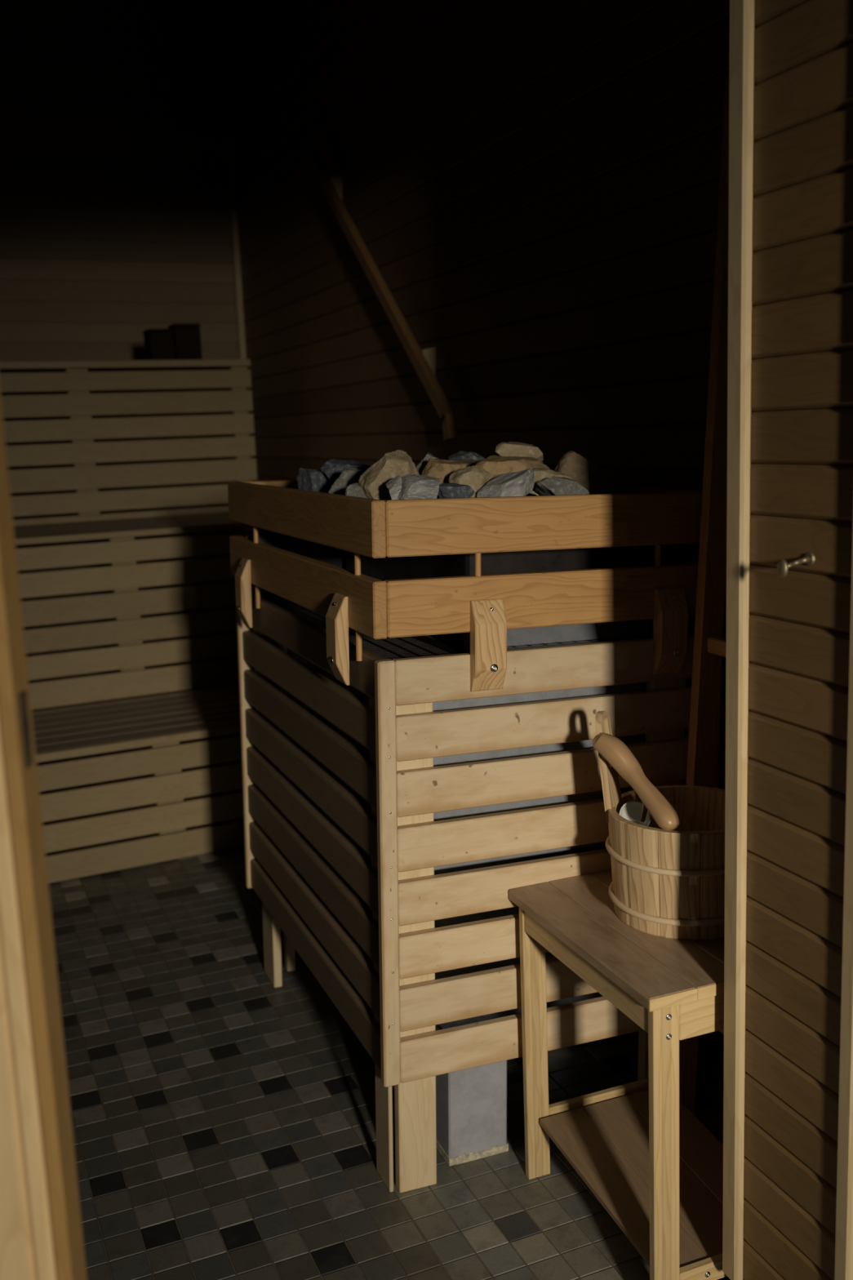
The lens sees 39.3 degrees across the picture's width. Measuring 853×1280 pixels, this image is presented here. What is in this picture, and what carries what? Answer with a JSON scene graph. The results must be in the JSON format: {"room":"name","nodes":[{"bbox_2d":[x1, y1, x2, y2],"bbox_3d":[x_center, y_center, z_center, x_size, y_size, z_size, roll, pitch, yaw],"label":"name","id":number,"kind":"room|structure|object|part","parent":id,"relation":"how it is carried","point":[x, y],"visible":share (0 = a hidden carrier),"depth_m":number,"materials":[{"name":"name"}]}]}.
{"room":"spa","nodes":[
{"label":"spa","id":0,"kind":"room"},
{"bbox_2d":[0,0,253,711],"bbox_3d":[-2.066,-1.325,5.700,2.600,3.550,0.052,-7,11,-25],"label":"wall","id":1,"kind":"structure","parent":0,"point":[115,222],"depth_m":5.79,"materials":[{"name":"brown wood"}]},
{"bbox_2d":[36,732,730,1279],"bbox_3d":[-0.753,0.944,2.782,3.810,0.002,8.141,-6,11,-21],"label":"floor","id":2,"kind":"structure","parent":0,"point":[224,1122],"depth_m":2.46,"materials":[{"name":"tile"}]},
{"bbox_2d":[31,684,291,883],"bbox_3d":[-1.233,0.506,4.113,1.920,0.426,0.661,-7,11,-25],"label":"bench","id":3,"kind":"object","parent":2,"relation":"on","point":[160,722],"visible":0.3,"depth_m":3.94,"materials":[{"name":"brown wood"}]},
{"bbox_2d":[13,512,255,710],"bbox_3d":[-1.526,-0.106,4.615,1.960,0.625,0.661,-7,11,-25],"label":"bench","id":4,"kind":"object","parent":3,"relation":"on","point":[126,603],"visible":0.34,"depth_m":4.47,"materials":[{"name":"brown wood"}]},
{"bbox_3d":[-1.543,-0.403,4.574,1.960,0.024,0.637,-7,11,-25],"label":"seat","id":5,"kind":"part","parent":4,"relation":"part of","materials":[{"name":"brown wood"}]},
{"bbox_2d":[0,359,257,526],"bbox_3d":[-1.880,-0.855,5.247,2.032,0.655,0.982,-7,11,-25],"label":"bench","id":6,"kind":"object","parent":4,"relation":"on","point":[77,378],"visible":0.87,"depth_m":5.01,"materials":[{"name":"brown wood"}]},
{"bbox_3d":[-1.897,-1.165,5.204,2.032,0.029,0.958,-7,11,-25],"label":"seat","id":7,"kind":"part","parent":6,"relation":"part of","materials":[{"name":"brown wood"}]},
{"bbox_2d":[142,328,174,359],"bbox_3d":[-1.140,-1.255,5.090,0.106,0.130,0.114,-7,11,-25],"label":"box","id":8,"kind":"object","parent":6,"relation":"on","point":[158,343],"visible":0.88,"depth_m":5.04,"materials":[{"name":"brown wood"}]},
{"bbox_3d":[-1.142,-1.313,5.080,0.106,0.012,0.114,-7,11,-25],"label":"lid","id":9,"kind":"part","parent":8,"relation":"part of","materials":[{"name":"brown wood"}]},
{"bbox_2d":[168,324,202,359],"bbox_3d":[-1.037,-1.277,5.133,0.116,0.150,0.104,-7,11,-25],"label":"box","id":10,"kind":"object","parent":6,"relation":"on","point":[187,337],"visible":0.84,"depth_m":5.09,"materials":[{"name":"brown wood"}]},
{"bbox_3d":[-1.040,-1.345,5.120,0.116,0.012,0.104,-7,11,-25],"label":"lid","id":11,"kind":"part","parent":10,"relation":"part of","materials":[{"name":"brown wood"}]},
{"bbox_3d":[-1.246,0.309,4.089,1.920,0.026,0.637,-7,11,-25],"label":"seat","id":12,"kind":"part","parent":3,"relation":"part of","materials":[{"name":"brown wood"}]},
{"bbox_2d":[257,493,682,1166],"bbox_3d":[0.026,0.303,2.675,0.618,1.242,1.020,-4,10,-21],"label":"heater","id":13,"kind":"object","parent":2,"relation":"on","point":[471,1103],"visible":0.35,"depth_m":2.28,"materials":[{"name":"metal"}]},
{"bbox_2d":[297,467,333,493],"bbox_3d":[-0.225,-0.323,2.463,0.064,0.067,0.058,-10,13,-37],"label":"stone","id":14,"kind":"object","parent":13,"relation":"on","point":[313,480],"visible":0.66,"depth_m":2.44,"materials":[{"name":"grey stone"}]},
{"bbox_2d":[319,458,370,484],"bbox_3d":[-0.158,-0.339,2.458,0.127,0.069,0.080,-6,11,-21],"label":"stone","id":15,"kind":"object","parent":13,"relation":"on","point":[332,468],"visible":0.48,"depth_m":2.42,"materials":[{"name":"grey stone"}]},
{"bbox_2d":[328,467,365,495],"bbox_3d":[-0.145,-0.303,2.314,0.094,0.062,0.066,-3,10,-5],"label":"stone","id":16,"kind":"object","parent":13,"relation":"on","point":[348,476],"visible":0.51,"depth_m":2.29,"materials":[{"name":"grey stone"}]},
{"bbox_2d":[345,482,367,497],"bbox_3d":[-0.120,-0.267,2.168,0.059,0.038,0.038,-6,11,-21],"label":"stone","id":17,"kind":"object","parent":13,"relation":"on","point":[355,490],"visible":0.34,"depth_m":2.15,"materials":[{"name":"grey stone"}]},
{"bbox_2d":[268,600,467,659],"bbox_3d":[-0.163,-0.037,2.517,0.158,0.004,0.970,-4,10,-21],"label":"grille","id":18,"kind":"object","parent":13,"relation":"attached to","point":[392,648],"depth_m":2.24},
{"bbox_2d":[358,449,419,500],"bbox_3d":[-0.068,-0.292,2.175,0.115,0.105,0.075,-7,11,-27],"label":"stone","id":19,"kind":"object","parent":13,"relation":"on","point":[373,482],"visible":0.56,"depth_m":2.14,"materials":[{"name":"beige stone"}]},
{"bbox_2d":[386,475,402,499],"bbox_3d":[-0.051,-0.260,2.077,0.038,0.051,0.040,-5,10,-15],"label":"stone","id":20,"kind":"object","parent":13,"relation":"on","point":[393,486],"visible":0.55,"depth_m":2.06,"materials":[{"name":"grey stone"}]},
{"bbox_2d":[397,474,440,499],"bbox_3d":[-0.013,-0.262,2.077,0.087,0.053,0.046,-8,11,-29],"label":"stone","id":21,"kind":"object","parent":13,"relation":"on","point":[413,486],"visible":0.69,"depth_m":2.06,"materials":[{"name":"grey stone"}]},
{"bbox_2d":[416,452,438,475],"bbox_3d":[0.003,-0.334,2.307,0.055,0.055,0.050,-2,10,0],"label":"stone","id":22,"kind":"object","parent":13,"relation":"on","point":[421,464],"visible":0.34,"depth_m":2.29,"materials":[{"name":"grey stone"}]},
{"bbox_2d":[421,458,466,484],"bbox_3d":[0.036,-0.305,2.236,0.114,0.071,0.061,-7,11,-27],"label":"stone","id":23,"kind":"object","parent":13,"relation":"on","point":[442,469],"visible":0.38,"depth_m":2.21,"materials":[{"name":"brown stone"}]},
{"bbox_2d":[438,483,474,498],"bbox_3d":[0.046,-0.261,2.117,0.071,0.036,0.044,-10,13,-39],"label":"stone","id":24,"kind":"object","parent":13,"relation":"on","point":[446,490],"visible":0.69,"depth_m":2.10,"materials":[{"name":"grey stone"}]},
{"bbox_3d":[0.035,0.310,2.658,0.436,0.723,0.933,-4,10,-21],"label":"casing","id":25,"kind":"part","parent":13,"relation":"part of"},
{"bbox_2d":[447,450,484,462],"bbox_3d":[0.085,-0.365,2.462,0.093,0.049,0.055,-8,12,-32],"label":"stone","id":26,"kind":"object","parent":13,"relation":"on","point":[460,455],"visible":0.39,"depth_m":2.44,"materials":[{"name":"grey stone"}]},
{"bbox_2d":[457,459,477,466],"bbox_3d":[0.085,-0.334,2.361,0.078,0.045,0.049,-6,11,-21],"label":"stone","id":27,"kind":"object","parent":13,"relation":"on","point":[469,462],"visible":0.12,"depth_m":2.36,"materials":[{"name":"brown stone"}]},
{"bbox_2d":[448,466,493,497],"bbox_3d":[0.082,-0.285,2.173,0.059,0.064,0.086,5,12,37],"label":"stone","id":28,"kind":"object","parent":13,"relation":"on","point":[477,477],"visible":0.45,"depth_m":2.15,"materials":[{"name":"beige stone"}]},
{"bbox_2d":[346,546,623,643],"bbox_3d":[0.095,-0.176,2.583,0.335,0.244,0.720,-4,10,-21],"label":"basket","id":29,"kind":"object","parent":13,"relation":"on","point":[386,568],"depth_m":2.28,"materials":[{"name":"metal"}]},
{"bbox_2d":[436,493,533,498],"bbox_3d":[0.022,-0.304,2.573,0.616,0.010,1.020,-4,10,-21],"label":"tray","id":30,"kind":"object","parent":13,"relation":"on","point":[529,495],"depth_m":2.60,"materials":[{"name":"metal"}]},
{"bbox_2d":[476,468,534,497],"bbox_3d":[0.144,-0.273,2.138,0.109,0.064,0.073,-5,11,-18],"label":"stone","id":31,"kind":"object","parent":13,"relation":"on","point":[520,483],"visible":0.76,"depth_m":2.12,"materials":[{"name":"grey stone"}]},
{"bbox_2d":[474,455,550,477],"bbox_3d":[0.175,-0.323,2.317,0.192,0.072,0.120,-4,10,-10],"label":"stone","id":32,"kind":"object","parent":13,"relation":"on","point":[496,465],"visible":0.34,"depth_m":2.26,"materials":[{"name":"brown stone"}]},
{"bbox_2d":[494,441,543,463],"bbox_3d":[0.186,-0.370,2.391,0.098,0.054,0.080,-1,10,6],"label":"stone","id":33,"kind":"object","parent":32,"relation":"on","point":[511,448],"visible":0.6,"depth_m":2.36,"materials":[{"name":"beige stone"}]},
{"bbox_2d":[436,991,603,1029],"bbox_3d":[0.076,0.682,2.678,0.380,0.011,0.870,-4,10,-21],"label":"tray","id":34,"kind":"object","parent":13,"relation":"on","point":[549,1004],"depth_m":2.34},
{"bbox_2d":[528,467,573,495],"bbox_3d":[0.227,-0.291,2.223,0.108,0.059,0.062,-11,13,-40],"label":"stone","id":35,"kind":"object","parent":13,"relation":"on","point":[540,473],"visible":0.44,"depth_m":2.20,"materials":[{"name":"beige stone"}]},
{"bbox_2d":[455,634,653,653],"bbox_3d":[0.268,0.008,2.227,0.420,0.002,0.105,-4,10,-21],"label":"grille","id":36,"kind":"object","parent":13,"relation":"attached to","point":[632,637],"depth_m":2.24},
{"bbox_2d":[535,475,589,495],"bbox_3d":[0.245,-0.275,2.174,0.104,0.047,0.065,-7,11,-25],"label":"stone","id":37,"kind":"object","parent":13,"relation":"on","point":[552,486],"visible":0.71,"depth_m":2.15,"materials":[{"name":"grey stone"}]},
{"bbox_2d":[553,450,609,493],"bbox_3d":[0.298,-0.314,2.288,0.126,0.100,0.080,-5,10,-14],"label":"stone","id":38,"kind":"object","parent":13,"relation":"on","point":[594,477],"visible":0.56,"depth_m":2.26,"materials":[{"name":"brown stone"}]},
{"bbox_2d":[603,479,626,493],"bbox_3d":[0.353,-0.291,2.280,0.052,0.032,0.033,-6,11,-21],"label":"stone","id":39,"kind":"object","parent":13,"relation":"on","point":[614,486],"visible":0.73,"depth_m":2.27,"materials":[{"name":"black stone"}]},
{"bbox_2d":[619,482,639,493],"bbox_3d":[0.396,-0.297,2.362,0.051,0.030,0.053,-6,11,-21],"label":"stone","id":40,"kind":"object","parent":13,"relation":"on","point":[629,487],"visible":0.41,"depth_m":2.35,"materials":[{"name":"black stone"}]},
{"bbox_2d":[227,480,723,1192],"bbox_3d":[0.032,0.296,2.661,0.725,1.270,1.103,-4,10,-21],"label":"guard","id":41,"kind":"object","parent":2,"relation":"on","point":[393,1002],"visible":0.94,"depth_m":2.16,"materials":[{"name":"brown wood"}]},
{"bbox_3d":[-0.399,0.389,2.994,0.021,0.983,0.104,-4,10,-21],"label":"leg","id":42,"kind":"part","parent":41,"relation":"part of","materials":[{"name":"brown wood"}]},
{"bbox_3d":[-0.161,0.236,3.143,0.598,0.771,0.018,-4,10,-21],"label":"panel","id":43,"kind":"part","parent":41,"relation":"part of","materials":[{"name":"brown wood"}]},
{"bbox_3d":[-0.361,0.378,3.047,0.022,0.981,0.028,-4,10,-21],"label":"leg","id":44,"kind":"part","parent":41,"relation":"part of","materials":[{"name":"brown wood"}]},
{"bbox_3d":[-0.258,0.336,2.554,0.018,0.770,1.017,-4,10,-21],"label":"panel","id":45,"kind":"part","parent":41,"relation":"part of","materials":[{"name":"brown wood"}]},
{"bbox_3d":[-0.082,0.530,2.155,0.008,0.979,0.075,-4,10,-21],"label":"leg","id":46,"kind":"part","parent":41,"relation":"part of","materials":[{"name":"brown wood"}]},
{"bbox_3d":[-0.023,0.529,2.139,0.074,0.983,0.024,-4,10,-21],"label":"leg","id":47,"kind":"part","parent":41,"relation":"part of","materials":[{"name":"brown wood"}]},
{"bbox_3d":[0.239,0.392,2.199,0.628,0.771,0.018,-4,10,-21],"label":"panel","id":48,"kind":"part","parent":41,"relation":"part of","materials":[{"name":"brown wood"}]},
{"bbox_3d":[0.457,0.487,2.328,0.074,0.971,0.024,-4,10,-21],"label":"leg","id":49,"kind":"part","parent":41,"relation":"part of","materials":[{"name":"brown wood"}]},
{"bbox_3d":[0.319,0.293,2.782,0.018,0.770,1.017,-4,10,-21],"label":"panel","id":50,"kind":"part","parent":41,"relation":"part of","materials":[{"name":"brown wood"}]},
{"bbox_2d":[508,869,726,1279],"bbox_3d":[0.399,0.744,2.050,0.330,0.559,0.472,-6,11,-21],"label":"side table","id":51,"kind":"object","parent":2,"relation":"on","point":[656,1170],"visible":0.56,"depth_m":1.99,"materials":[{"name":"brown wood"}]},
{"bbox_3d":[0.199,0.737,2.191,0.045,0.539,0.015,-6,11,-21],"label":"leg","id":52,"kind":"part","parent":51,"relation":"part of","materials":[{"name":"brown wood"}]},
{"bbox_3d":[0.328,0.868,2.265,0.221,0.020,0.014,-6,11,-21],"label":"shelf rail","id":53,"kind":"part","parent":51,"relation":"part of","materials":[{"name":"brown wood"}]},
{"bbox_2d":[539,1088,723,1267],"bbox_3d":[0.410,0.922,2.070,0.270,0.047,0.407,-6,11,-21],"label":"shelf","id":54,"kind":"object","parent":51,"relation":"attached to","point":[604,1135],"depth_m":2.09,"materials":[{"name":"brown wood"}]},
{"bbox_3d":[0.447,0.710,2.287,0.045,0.539,0.015,-6,11,-21],"label":"leg","id":55,"kind":"part","parent":51,"relation":"part of","materials":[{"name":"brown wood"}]},
{"bbox_2d":[595,711,725,939],"bbox_3d":[0.435,0.292,2.005,0.268,0.343,0.268,-6,11,-21],"label":"wooden bucket","id":56,"kind":"object","parent":51,"relation":"on","point":[664,883],"visible":0.64,"depth_m":1.92,"materials":[{"name":"brown wood"}]},
{"bbox_2d":[591,732,679,831],"bbox_3d":[0.350,0.247,1.953,0.088,0.170,0.187,-6,11,-21],"label":"ladle","id":57,"kind":"object","parent":56,"relation":"on","point":[615,751],"visible":0.89,"depth_m":1.96,"materials":[{"name":"brown wood"}]},
{"bbox_2d":[618,800,651,826],"bbox_3d":[0.351,0.300,2.021,0.054,0.054,0.022,-3,-17,-2],"label":"bowl","id":58,"kind":"object","parent":57,"relation":"on","point":[631,811],"depth_m":2.03,"materials":[{"name":"metal"}]},
{"bbox_3d":[0.358,0.800,1.799,0.045,0.539,0.015,-6,11,-21],"label":"leg","id":59,"kind":"part","parent":51,"relation":"part of","materials":[{"name":"brown wood"}]},
{"bbox_3d":[0.490,0.977,1.880,0.221,0.033,0.014,-6,11,-21],"label":"shelf rail","id":60,"kind":"part","parent":51,"relation":"part of","materials":[{"name":"brown wood"}]},
{"bbox_2d":[679,76,749,1114],"bbox_3d":[0.580,0.037,2.010,0.170,1.950,0.384,-6,11,-21],"label":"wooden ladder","id":61,"kind":"object","parent":2,"relation":"on","point":[709,644],"visible":0.16,"depth_m":2.14,"materials":[{"name":"brown wood"}]},
{"bbox_2d":[226,0,753,1035],"bbox_3d":[-0.013,-1.103,3.991,0.052,3.550,4.950,-6,11,-21],"label":"wall","id":62,"kind":"structure","parent":0,"point":[532,186],"depth_m":3.41,"materials":[{"name":"brown wood"}]},
{"bbox_2d":[217,5,247,369],"bbox_3d":[-0.981,-2.284,6.032,0.033,1.840,0.028,-6,11,-21],"label":"trim","id":63,"kind":"structure","parent":62,"relation":"attached to","point":[228,138],"depth_m":6.06,"materials":[{"name":"brown wood"}]},
{"bbox_2d":[306,149,457,440],"bbox_3d":[-0.168,-1.263,4.168,0.072,1.124,1.332,-6,11,-21],"label":"handrail","id":64,"kind":"object","parent":62,"relation":"attached to","point":[423,361],"visible":1,"depth_m":4.01,"materials":[{"name":"brown wood"}]},
{"bbox_3d":[0.069,-0.653,3.664,0.028,0.080,0.053,-6,11,-21],"label":"post","id":65,"kind":"part","parent":64,"relation":"part of","materials":[{"name":"brown wood"}]},
{"bbox_2d":[742,0,852,1279],"bbox_3d":[0.487,-0.038,1.535,0.031,2.200,0.210,-6,11,-21],"label":"wall","id":66,"kind":"structure","parent":0,"point":[802,431],"depth_m":1.53,"materials":[{"name":"brown wood"}]},
{"bbox_2d":[722,0,754,1279],"bbox_3d":[0.428,0.021,1.643,0.017,1.920,0.036,-6,11,-21],"label":"trim","id":67,"kind":"structure","parent":66,"relation":"attached to","point":[741,11],"depth_m":1.62,"materials":[{"name":"brown wood"}]},
{"bbox_2d":[777,551,814,577],"bbox_3d":[0.460,-0.093,1.490,0.044,0.030,0.018,-4,10,-11],"label":"coat hook","id":68,"kind":"object","parent":66,"relation":"attached to","point":[783,566],"visible":1,"depth_m":1.49,"materials":[{"name":"metal"}]},
{"bbox_3d":[0.444,-0.089,1.488,0.010,0.024,0.018,-6,11,-21],"label":"knob","id":69,"kind":"part","parent":68,"relation":"part of","materials":[{"name":"metal"}]},
{"bbox_3d":[0.462,-0.096,1.489,0.034,0.015,0.008,-4,10,-12],"label":"stem","id":70,"kind":"part","parent":68,"relation":"part of","materials":[{"name":"metal"}]},
{"bbox_3d":[0.478,-0.101,1.492,0.003,0.017,0.017,-6,11,-21],"label":"plate","id":71,"kind":"part","parent":68,"relation":"part of","materials":[{"name":"metal"}]},
{"bbox_2d":[834,528,852,1279],"bbox_3d":[0.526,0.040,1.431,0.032,2.050,0.028,-6,11,-21],"label":"trim","id":72,"kind":"structure","parent":66,"relation":"attached to","point":[844,1210],"depth_m":1.51,"materials":[{"name":"brown wood"}]},
{"bbox_3d":[-0.164,-0.602,1.188,2.470,3.550,0.222,-6,11,-21],"label":"wall","id":73,"kind":"structure","parent":0,"visible":0},
{"bbox_2d":[0,394,87,1279],"bbox_3d":[-0.606,0.237,0.933,0.622,1.980,0.040,-2,10,1],"label":"door","id":74,"kind":"structure","parent":73,"relation":"in","point":[42,1237],"depth_m":0.93,"materials":[{"name":"brown wood"}]},
{"bbox_3d":[-0.302,0.068,0.901,0.003,0.058,0.013,-2,10,1],"label":"latch plate","id":75,"kind":"part","parent":74,"relation":"part of","materials":[{"name":"metal"}]}
]}

